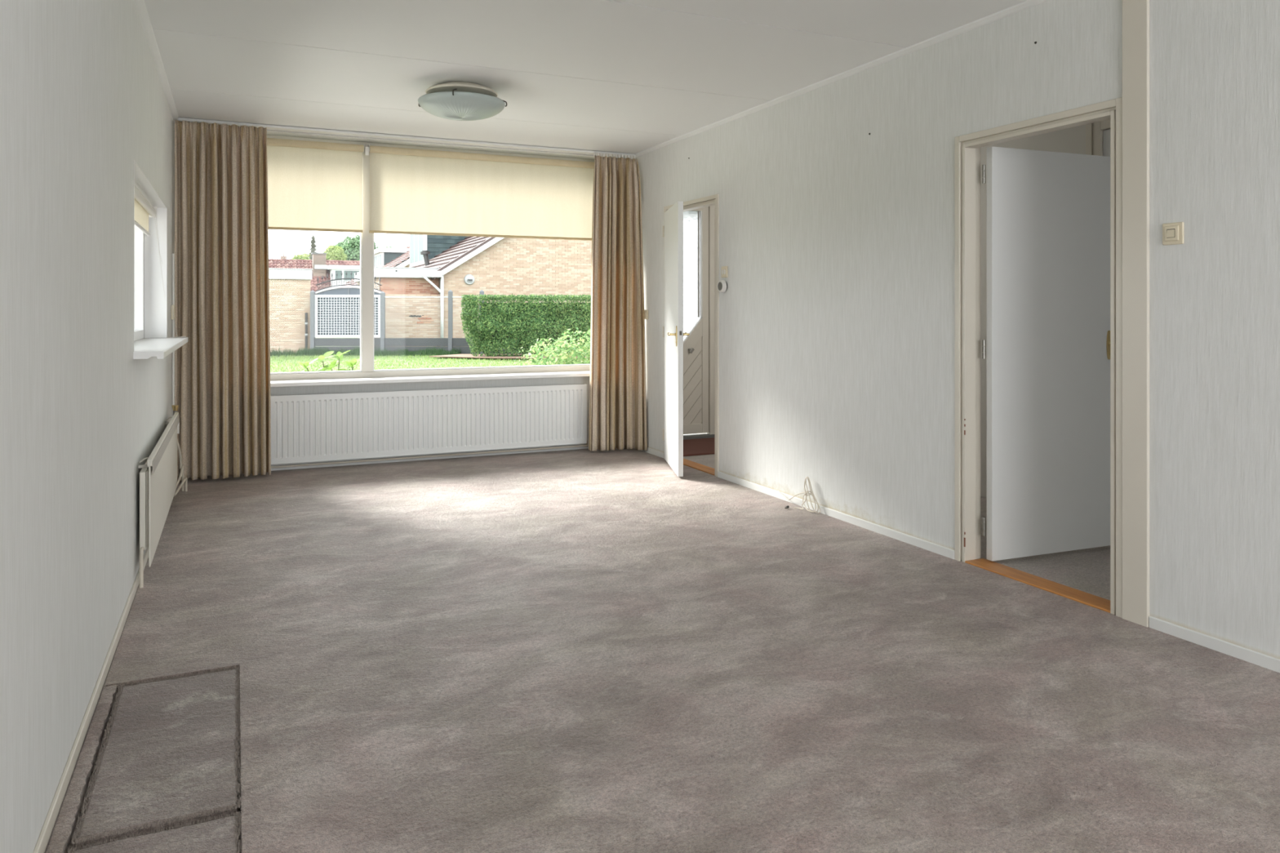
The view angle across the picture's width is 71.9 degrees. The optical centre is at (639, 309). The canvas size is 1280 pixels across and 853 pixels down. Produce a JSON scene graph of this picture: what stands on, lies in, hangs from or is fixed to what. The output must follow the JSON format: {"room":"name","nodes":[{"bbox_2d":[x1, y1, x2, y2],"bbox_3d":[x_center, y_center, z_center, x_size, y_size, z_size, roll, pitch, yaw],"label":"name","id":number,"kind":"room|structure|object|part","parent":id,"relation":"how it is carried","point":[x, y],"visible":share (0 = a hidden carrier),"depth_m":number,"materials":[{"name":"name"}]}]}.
{"room":"empty living room","nodes":[
{"label":"empty living room","id":0,"kind":"room"},
{"bbox_2d":[0,0,174,852],"bbox_3d":[-1.462,-0.069,1.860,0.300,2.600,10.600,0,0,-25],"label":"wall","id":1,"kind":"structure","parent":0,"point":[82,98],"depth_m":2.28,"materials":[{"name":"paint"}]},
{"bbox_2d":[32,547,148,852],"bbox_3d":[-1.258,1.214,1.789,0.011,0.045,10.300,0,0,-25],"label":"baseboard","id":2,"kind":"structure","parent":1,"relation":"attached to","point":[41,846],"depth_m":2.50,"materials":[{"name":"beige paint"}]},
{"bbox_2d":[133,0,178,123],"bbox_3d":[-1.247,-1.358,1.794,0.036,0.022,10.300,0,0,-25],"label":"trim","id":3,"kind":"structure","parent":1,"relation":"attached to","point":[140,6],"depth_m":4.67,"materials":[{"name":"paint"}]},
{"bbox_2d":[133,159,188,359],"bbox_3d":[-2.695,-0.219,4.821,0.312,0.874,2.200,0,0,-25],"label":"window","id":4,"kind":"structure","parent":1,"relation":"in","point":[150,304],"depth_m":5.65,"materials":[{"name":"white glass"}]},
{"bbox_3d":[-2.782,-0.235,4.716,0.068,0.840,2.021,0,0,-25],"label":"frame","id":5,"kind":"part","parent":4,"relation":"part of","materials":[{"name":"white wood"}]},
{"bbox_2d":[134,185,186,337],"bbox_3d":[-2.671,-0.235,4.865,0.213,0.840,2.106,0,0,-25],"label":"roller blind","id":6,"kind":"object","parent":4,"relation":"attached to","point":[144,210],"visible":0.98,"depth_m":5.16,"materials":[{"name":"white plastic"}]},
{"bbox_3d":[-3.052,-0.213,5.734,0.063,0.797,0.254,0,0,17],"label":"bead chain","id":7,"kind":"part","parent":6,"relation":"part of","materials":[{"name":"white plastic"}]},
{"bbox_2d":[138,404,187,588],"bbox_3d":[-2.662,0.933,4.935,0.101,0.607,2.268,0,0,-24],"label":"radiator","id":8,"kind":"object","parent":1,"relation":"attached to","point":[158,482],"visible":1,"depth_m":4.35,"materials":[{"name":"metal"}]},
{"bbox_3d":[-2.621,0.901,4.816,0.024,0.350,1.940,0,0,-25],"label":"panel","id":9,"kind":"part","parent":8,"relation":"part of","materials":[{"name":"metal"}]},
{"bbox_3d":[-2.596,0.909,4.833,0.020,0.480,1.990,0,0,-25],"label":"panel","id":10,"kind":"part","parent":8,"relation":"part of","materials":[{"name":"metal"}]},
{"bbox_3d":[-3.044,0.647,5.783,0.044,0.036,0.044,0,0,-25],"label":"valve knob","id":11,"kind":"part","parent":8,"relation":"part of","materials":[{"name":"gold metal"}]},
{"bbox_2d":[170,253,175,416],"bbox_3d":[-3.233,0.396,6.116,0.022,1.570,0.113,0,0,-25],"label":"pipe","id":12,"kind":"object","parent":1,"relation":"attached to","point":[173,306],"visible":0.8,"depth_m":6.15,"materials":[{"name":"white metal"}]},
{"bbox_2d":[270,337,588,373],"bbox_3d":[-28.257,1.289,73.729,90.000,0.062,142.400,0,0,-25],"label":"lawn","id":13,"kind":"structure","parent":0,"point":[420,357],"depth_m":21.19,"materials":[{"name":"plant"}]},
{"bbox_2d":[268,267,312,353],"bbox_3d":[-14.603,0.166,25.759,9.130,2.650,5.200,0,0,-25],"label":"brick wall","id":14,"kind":"structure","parent":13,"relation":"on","point":[290,289],"depth_m":25.11,"materials":[{"name":"brick"}]},
{"bbox_2d":[304,312,307,350],"bbox_3d":[-9.542,0.696,25.250,0.089,1.190,0.089,0,0,-25],"label":"drain pipe","id":15,"kind":"object","parent":14,"relation":"attached to","point":[306,313],"visible":0.7,"depth_m":25.22,"materials":[{"name":"plastic"}]},
{"bbox_2d":[288,253,310,259],"bbox_3d":[-31.632,-1.981,82.280,2.529,6.569,1.600,0,0,-25],"label":"tree","id":16,"kind":"object","parent":13,"relation":"on","point":[302,256],"visible":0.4,"depth_m":81.92,"materials":[{"name":"green plant"}]},
{"bbox_2d":[308,233,317,259],"bbox_3d":[-27.844,-2.564,75.256,0.979,7.710,0.824,0,0,-25],"label":"conifer","id":17,"kind":"object","parent":13,"relation":"on","point":[313,241],"visible":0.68,"depth_m":75.14,"materials":[{"name":"green plant"}]},
{"bbox_2d":[268,252,359,294],"bbox_3d":[-29.817,-1.514,68.240,26.607,5.610,9.083,0,0,-25],"label":"house","id":18,"kind":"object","parent":13,"relation":"on","point":[321,267],"visible":0.16,"depth_m":67.45,"materials":[{"name":"red tile"}]},
{"bbox_3d":[-22.848,-2.559,66.901,0.490,0.740,0.010,0,0,-25],"label":"pane","id":19,"kind":"part","parent":18,"relation":"part of","materials":[{"name":"glass"}]},
{"bbox_3d":[-21.976,-2.559,67.300,1.130,0.740,0.010,0,0,-25],"label":"pane","id":20,"kind":"part","parent":18,"relation":"part of","materials":[{"name":"glass"}]},
{"bbox_2d":[296,350,359,372],"bbox_3d":[-2.735,0.829,7.767,0.677,0.926,0.432,0,0,-25],"label":"leafy plant","id":21,"kind":"object","parent":13,"relation":"on","point":[339,355],"visible":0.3,"depth_m":7.83,"materials":[{"name":"green plant"}]},
{"bbox_2d":[323,244,346,260],"bbox_3d":[-28.615,-2.330,81.496,3.068,7.266,2.189,0,0,-25],"label":"tree","id":22,"kind":"object","parent":13,"relation":"on","point":[330,255],"visible":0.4,"depth_m":81.06,"materials":[{"name":"green plant"}]},
{"bbox_2d":[331,235,378,260],"bbox_3d":[-27.703,-3.031,86.274,6.020,8.670,4.425,0,0,-25],"label":"tree","id":23,"kind":"object","parent":13,"relation":"on","point":[351,246],"visible":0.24,"depth_m":84.87,"materials":[{"name":"green plant"}]},
{"bbox_2d":[270,345,462,357],"bbox_3d":[-9.477,1.113,24.045,9.063,0.356,2.140,0,0,-13],"label":"grass","id":24,"kind":"structure","parent":13,"relation":"on","point":[355,352],"depth_m":24.48,"materials":[{"name":"green plant"}]},
{"bbox_2d":[336,245,409,288],"bbox_3d":[-11.509,-1.563,51.669,11.112,6.108,14.060,0,0,-25],"label":"house","id":25,"kind":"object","parent":13,"relation":"on","point":[383,256],"visible":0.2,"depth_m":50.49,"materials":[{"name":"brick"}]},
{"bbox_2d":[353,266,439,337],"bbox_3d":[-8.252,0.106,29.579,1.940,2.770,5.620,0,0,-25],"label":"garage","id":26,"kind":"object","parent":13,"relation":"on","point":[393,280],"visible":0.16,"depth_m":27.15,"materials":[{"name":"brick"}]},
{"bbox_2d":[373,293,440,337],"bbox_3d":[-7.178,0.518,26.944,2.180,1.945,0.108,0,0,-25],"label":"wall","id":27,"kind":"structure","parent":13,"relation":"on","point":[389,302],"depth_m":27.00,"materials":[{"name":"brick"}]},
{"bbox_2d":[310,289,590,354],"bbox_3d":[-5.296,0.368,25.006,8.055,1.845,0.110,0,0,0],"label":"fence","id":28,"kind":"object","parent":13,"relation":"on","point":[416,344],"visible":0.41,"depth_m":24.98,"materials":[{"name":"grey concrete"}]},
{"bbox_3d":[-9.269,0.373,25.006,0.110,1.835,0.110,0,0,0],"label":"post","id":29,"kind":"part","parent":28,"relation":"part of","materials":[{"name":"grey concrete"}]},
{"bbox_3d":[-8.274,0.932,25.003,1.870,0.233,0.045,0,0,0],"label":"board","id":30,"kind":"part","parent":28,"relation":"part of","materials":[{"name":"concrete"}]},
{"bbox_3d":[-8.274,1.173,25.003,1.870,0.235,0.045,0,0,0],"label":"board","id":31,"kind":"part","parent":28,"relation":"part of","materials":[{"name":"concrete"}]},
{"bbox_2d":[315,270,382,337],"bbox_3d":[-8.276,-0.151,25.081,1.877,1.904,0.160,0,0,0],"label":"gate","id":32,"kind":"object","parent":28,"relation":"attached to","point":[337,311],"visible":0.77,"depth_m":25.10,"materials":[{"name":"white metal"}]},
{"bbox_3d":[-8.276,0.196,25.016,1.865,1.210,0.030,0,0,0],"label":"trellis frame","id":33,"kind":"part","parent":32,"relation":"part of","materials":[{"name":"white metal"}]},
{"bbox_3d":[-7.284,0.389,25.006,0.110,1.805,0.110,0,0,0],"label":"post","id":34,"kind":"part","parent":28,"relation":"part of","materials":[{"name":"grey concrete"}]},
{"bbox_3d":[-6.324,-0.346,24.996,1.800,0.035,0.030,0,0,0],"label":"rail","id":35,"kind":"part","parent":28,"relation":"part of","materials":[{"name":"metal"}]},
{"bbox_3d":[-6.324,0.932,25.004,1.800,0.233,0.045,0,0,0],"label":"board","id":36,"kind":"part","parent":28,"relation":"part of","materials":[{"name":"concrete"}]},
{"bbox_3d":[-6.324,1.173,25.004,1.800,0.235,0.045,0,0,0],"label":"board","id":37,"kind":"part","parent":28,"relation":"part of","materials":[{"name":"concrete"}]},
{"bbox_3d":[-5.369,0.368,25.006,0.110,1.845,0.110,0,0,0],"label":"post","id":38,"kind":"part","parent":28,"relation":"part of","materials":[{"name":"grey concrete"}]},
{"bbox_3d":[-4.923,0.932,25.004,0.780,0.233,0.045,0,0,0],"label":"board","id":39,"kind":"part","parent":28,"relation":"part of","materials":[{"name":"concrete"}]},
{"bbox_3d":[-4.923,1.173,25.004,0.780,0.235,0.045,0,0,0],"label":"board","id":40,"kind":"part","parent":28,"relation":"part of","materials":[{"name":"concrete"}]},
{"bbox_3d":[-4.479,0.368,25.006,0.110,1.845,0.110,0,0,0],"label":"post","id":41,"kind":"part","parent":28,"relation":"part of","materials":[{"name":"grey concrete"}]},
{"bbox_3d":[-2.846,1.173,25.004,3.155,0.235,0.045,0,0,0],"label":"board","id":42,"kind":"part","parent":28,"relation":"part of","materials":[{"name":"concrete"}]},
{"bbox_2d":[408,234,591,337],"bbox_3d":[-3.567,-1.608,33.847,11.506,6.198,10.080,0,0,-25],"label":"house","id":43,"kind":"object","parent":13,"relation":"on","point":[468,264],"visible":0.31,"depth_m":28.59,"materials":[{"name":"brick"}]},
{"bbox_3d":[-9.261,-2.514,35.895,0.012,1.290,0.877,0,0,-25],"label":"pane","id":44,"kind":"part","parent":43,"relation":"part of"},
{"bbox_3d":[-8.867,-2.514,35.034,0.012,1.290,0.877,0,0,-25],"label":"pane","id":45,"kind":"part","parent":43,"relation":"part of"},
{"bbox_3d":[-8.473,-2.514,34.173,0.012,1.290,0.877,0,0,-25],"label":"pane","id":46,"kind":"part","parent":43,"relation":"part of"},
{"bbox_2d":[429,354,588,358],"bbox_3d":[-2.155,1.236,23.194,6.714,0.020,1.900,0,0,1],"label":"soil bed","id":47,"kind":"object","parent":13,"relation":"on","point":[484,356],"visible":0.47,"depth_m":22.97,"materials":[{"name":"brown soil"}]},
{"bbox_2d":[460,293,591,356],"bbox_3d":[-1.725,0.442,23.391,5.897,1.753,1.457,0,0,0],"label":"hedge","id":48,"kind":"object","parent":47,"relation":"on","point":[517,324],"visible":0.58,"depth_m":22.89,"materials":[{"name":"green plant"}]},
{"bbox_2d":[513,327,590,365],"bbox_3d":[-0.522,0.798,9.830,2.184,1.288,1.134,0,0,-25],"label":"shrub","id":49,"kind":"object","parent":13,"relation":"on","point":[562,355],"visible":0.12,"depth_m":9.47,"materials":[{"name":"green plant"}]},
{"bbox_2d":[266,129,617,443],"bbox_3d":[-1.765,-0.069,7.386,3.750,2.600,0.300,0,0,-25],"label":"wall","id":50,"kind":"structure","parent":0,"point":[412,386],"depth_m":7.26,"materials":[{"name":"paint"}]},
{"bbox_2d":[177,117,635,386],"bbox_3d":[-1.751,-0.392,7.224,3.580,1.953,0.466,0,0,-25],"label":"window","id":51,"kind":"structure","parent":50,"relation":"in","point":[366,374],"depth_m":7.18,"materials":[{"name":"paint"}]},
{"bbox_2d":[174,120,271,480],"bbox_3d":[-3.003,-0.063,6.372,0.627,2.552,0.161,0,0,-25],"label":"curtain","id":52,"kind":"object","parent":51,"relation":"hanging from","point":[222,373],"visible":0.97,"depth_m":6.35,"materials":[{"name":"beige fabric"}]},
{"bbox_2d":[266,137,364,232],"bbox_3d":[-2.648,-0.974,6.930,0.922,0.710,0.092,0,0,-25],"label":"roller blind","id":53,"kind":"object","parent":51,"relation":"attached to","point":[313,185],"visible":0.77,"depth_m":6.97,"materials":[{"name":"beige fabric"}]},
{"bbox_2d":[364,146,368,155],"bbox_3d":[-2.209,-1.270,7.126,0.031,0.067,0.102,0,0,-25],"label":"bracket","id":54,"kind":"object","parent":51,"relation":"attached to","point":[366,148],"visible":1,"depth_m":7.08,"materials":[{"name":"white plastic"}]},
{"bbox_3d":[-1.672,-1.343,7.051,3.580,0.049,0.086,0,0,-25],"label":"curtain rail","id":55,"kind":"part","parent":51,"relation":"part of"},
{"bbox_2d":[368,143,594,240],"bbox_3d":[-1.262,-0.974,7.564,2.046,0.710,0.092,0,0,-25],"label":"roller blind","id":56,"kind":"object","parent":51,"relation":"attached to","point":[413,191],"visible":0.86,"depth_m":7.51,"materials":[{"name":"beige fabric"}]},
{"bbox_2d":[588,155,646,451],"bbox_3d":[-0.199,-0.054,7.633,0.498,2.534,0.185,0,0,-6],"label":"curtain","id":57,"kind":"object","parent":51,"relation":"hanging from","point":[617,419],"visible":1,"depth_m":7.62,"materials":[{"name":"beige fabric"}]},
{"bbox_2d":[270,383,588,468],"bbox_3d":[-1.630,0.945,7.224,2.864,0.581,0.104,0,0,-25],"label":"radiator","id":58,"kind":"object","parent":50,"relation":"attached to","point":[308,428],"visible":0.99,"depth_m":7.12,"materials":[{"name":"metal"}]},
{"bbox_2d":[271,443,588,471],"bbox_3d":[-1.754,1.211,7.219,3.608,0.050,0.011,0,0,-25],"label":"baseboard","id":59,"kind":"structure","parent":50,"relation":"attached to","point":[580,447],"depth_m":7.21,"materials":[{"name":"white paint"}]},
{"bbox_2d":[144,0,1026,157],"bbox_3d":[0.243,-1.449,2.641,4.050,0.160,10.600,0,0,-25],"label":"ceiling","id":60,"kind":"structure","parent":0,"point":[617,76],"depth_m":4.74,"materials":[{"name":"paint"}]},
{"bbox_2d":[417,81,506,120],"bbox_3d":[-1.095,-1.271,5.430,0.525,0.194,0.525,0,0,31],"label":"ceiling lamp","id":61,"kind":"object","parent":60,"relation":"attached to","point":[452,100],"visible":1,"depth_m":5.28,"materials":[{"name":"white glass"}]},
{"bbox_3d":[-1.095,-1.337,5.430,0.436,0.061,0.436,0,0,-25],"label":"plate","id":62,"kind":"part","parent":61,"relation":"part of","materials":[{"name":"white metal"}]},
{"bbox_2d":[44,448,1279,852],"bbox_3d":[0.795,1.280,2.905,5.275,0.102,10.620,0,0,-25],"label":"floor","id":63,"kind":"structure","parent":0,"point":[578,651],"depth_m":2.96,"materials":[{"name":"beige carpet"}]},
{"bbox_2d":[45,684,116,852],"bbox_3d":[-1.329,1.244,2.013,0.040,0.030,1.917,0,0,-25],"label":"carpet strip","id":64,"kind":"object","parent":63,"relation":"on","point":[62,834],"visible":0.99,"depth_m":2.33,"materials":[{"name":"grey carpet"}]},
{"bbox_2d":[67,811,243,852],"bbox_3d":[-0.943,1.242,1.659,0.365,0.036,0.949,0,0,-25],"label":"floor hatch","id":65,"kind":"object","parent":63,"relation":"on","point":[219,835],"visible":1,"depth_m":2.04,"materials":[{"name":"beige carpet"}]},
{"bbox_2d":[71,666,241,849],"bbox_3d":[-1.343,1.242,2.533,0.365,0.036,0.939,0,0,-25],"label":"floor hatch","id":66,"kind":"object","parent":63,"relation":"on","point":[169,756],"visible":1,"depth_m":2.41,"materials":[{"name":"beige carpet"}]},
{"bbox_2d":[683,437,714,456],"bbox_3d":[0.657,1.225,7.934,1.000,0.016,0.760,0,0,-25],"label":"door mat","id":67,"kind":"object","parent":63,"relation":"on","point":[699,446],"visible":0.16,"depth_m":7.80,"materials":[{"name":"brown carpet"}]},
{"bbox_2d":[777,476,820,513],"bbox_3d":[0.963,1.128,5.511,0.075,0.200,0.484,0,0,-23],"label":"coiled cable","id":68,"kind":"object","parent":63,"relation":"on","point":[806,478],"visible":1,"depth_m":5.39,"materials":[{"name":"white plastic"}]},
{"bbox_2d":[683,432,714,439],"bbox_3d":[0.418,1.217,8.456,1.000,0.032,0.370,0,0,-25],"label":"door sill","id":69,"kind":"structure","parent":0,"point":[704,435],"depth_m":8.36,"materials":[{"name":"grey stone"}]},
{"bbox_2d":[635,0,1279,659],"bbox_3d":[2.092,-0.069,3.322,0.120,2.600,10.300,0,0,-25],"label":"wall","id":70,"kind":"structure","parent":0,"point":[837,239],"depth_m":4.42,"materials":[{"name":"paint"}]},
{"bbox_2d":[644,310,648,319],"bbox_3d":[0.055,0.046,7.603,0.020,0.080,0.050,0,0,-25],"label":"wall socket","id":71,"kind":"object","parent":70,"relation":"attached to","point":[646,312],"visible":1,"depth_m":7.58,"materials":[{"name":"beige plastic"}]},
{"bbox_2d":[640,447,663,457],"bbox_3d":[0.045,1.212,7.636,0.011,0.047,0.751,0,0,-25],"label":"baseboard","id":72,"kind":"structure","parent":70,"relation":"attached to","point":[657,453],"depth_m":7.46,"materials":[{"name":"white paint"}]},
{"bbox_2d":[662,193,719,476],"bbox_3d":[0.296,0.196,6.845,0.452,2.086,0.896,0,0,-25],"label":"door","id":73,"kind":"structure","parent":70,"relation":"in","point":[673,228],"depth_m":6.52,"materials":[{"name":"beige paint"}]},
{"bbox_3d":[0.225,0.197,6.525,0.058,0.150,0.146,0,0,-25],"label":"handle","id":74,"kind":"part","parent":73,"relation":"part of","materials":[{"name":"gold metal"}]},
{"bbox_2d":[717,280,727,292],"bbox_3d":[0.597,-0.166,6.394,0.041,0.090,0.090,0,0,-25],"label":"thermostat","id":75,"kind":"object","parent":70,"relation":"attached to","point":[722,284],"visible":1,"depth_m":6.37,"materials":[{"name":"plastic"}]},
{"bbox_2d":[720,266,728,277],"bbox_3d":[0.610,-0.270,6.394,0.016,0.082,0.080,0,0,-25],"label":"double switch","id":76,"kind":"object","parent":70,"relation":"attached to","point":[724,269],"visible":1,"depth_m":6.38,"materials":[{"name":"beige plastic"}]},
{"bbox_2d":[717,471,955,559],"bbox_3d":[1.063,1.212,5.412,0.011,0.047,2.345,0,0,-25],"label":"baseboard","id":77,"kind":"structure","parent":70,"relation":"attached to","point":[910,540],"depth_m":5.06,"materials":[{"name":"white paint"}]},
{"bbox_2d":[626,0,1048,158],"bbox_3d":[2.021,-1.358,3.290,0.036,0.022,10.300,0,0,-25],"label":"trim","id":78,"kind":"structure","parent":70,"relation":"attached to","point":[1027,4],"depth_m":4.91,"materials":[{"name":"paint"}]},
{"bbox_2d":[955,97,1122,617],"bbox_3d":[2.183,0.196,4.137,0.984,2.086,0.905,0,0,-25],"label":"door","id":79,"kind":"structure","parent":70,"relation":"in","point":[1055,219],"depth_m":4.34,"materials":[{"name":"beige paint"}]},
{"bbox_3d":[2.470,0.184,4.533,0.134,0.150,0.064,0,0,-25],"label":"handle","id":80,"kind":"part","parent":79,"relation":"part of","materials":[{"name":"gold metal"}]},
{"bbox_2d":[1122,0,1149,626],"bbox_3d":[1.949,-0.066,3.471,0.016,2.604,0.108,0,0,-25],"label":"trim board","id":81,"kind":"object","parent":70,"relation":"attached to","point":[1135,13],"visible":1,"depth_m":3.46,"materials":[{"name":"beige paint"}]},
{"bbox_2d":[1162,222,1183,244],"bbox_3d":[2.009,-0.285,3.334,0.020,0.083,0.082,0,0,-25],"label":"light switch","id":82,"kind":"object","parent":70,"relation":"attached to","point":[1172,233],"visible":1,"depth_m":3.33,"materials":[{"name":"beige plastic"}]},
{"bbox_3d":[2.007,-0.286,3.333,0.007,0.057,0.055,0,0,-25],"label":"frame","id":83,"kind":"part","parent":82,"relation":"part of","materials":[{"name":"beige plastic"}]},
{"bbox_2d":[1148,616,1279,672],"bbox_3d":[3.075,1.212,1.017,0.011,0.047,5.289,0,0,-25],"label":"baseboard","id":84,"kind":"structure","parent":70,"relation":"attached to","point":[1251,656],"depth_m":3.18,"materials":[{"name":"white paint"}]},
{"bbox_2d":[980,124,1109,497],"bbox_3d":[3.112,-0.069,4.037,0.120,2.600,10.750,0,0,-25],"label":"wall","id":85,"kind":"structure","parent":0,"point":[1072,140],"depth_m":5.76,"materials":[{"name":"paint"}]},
{"bbox_2d":[1085,119,1110,156],"bbox_3d":[2.775,0.081,4.592,0.030,2.300,1.040,0,0,-25],"label":"door","id":86,"kind":"structure","parent":85,"relation":"in","point":[1097,140],"depth_m":4.98,"materials":[{"name":"beige paint"}]},
{"bbox_3d":[0.401,-0.069,8.487,1.105,2.600,0.300,0,0,-25],"label":"wall","id":87,"kind":"structure","parent":0,"visible":0},
{"bbox_2d":[683,204,714,434],"bbox_3d":[0.381,0.101,8.353,0.875,2.260,0.128,0,0,-25],"label":"front door","id":88,"kind":"structure","parent":87,"relation":"in","point":[698,224],"depth_m":8.46,"materials":[{"name":"beige paint"}]},
{"bbox_3d":[0.329,-0.094,8.364,0.562,1.695,0.006,0,0,-25],"label":"pane","id":89,"kind":"part","parent":88,"relation":"part of","materials":[{"name":"clear glass"}]},
{"bbox_3d":[0.484,0.392,8.371,0.048,0.051,0.050,0,0,-25],"label":"door pull","id":90,"kind":"part","parent":88,"relation":"part of","materials":[{"name":"metal"}]},
{"bbox_3d":[0.344,0.101,8.360,0.814,2.260,0.085,0,0,-25],"label":"door frame","id":91,"kind":"part","parent":88,"relation":"part of","materials":[{"name":"beige paint"}]}
]}

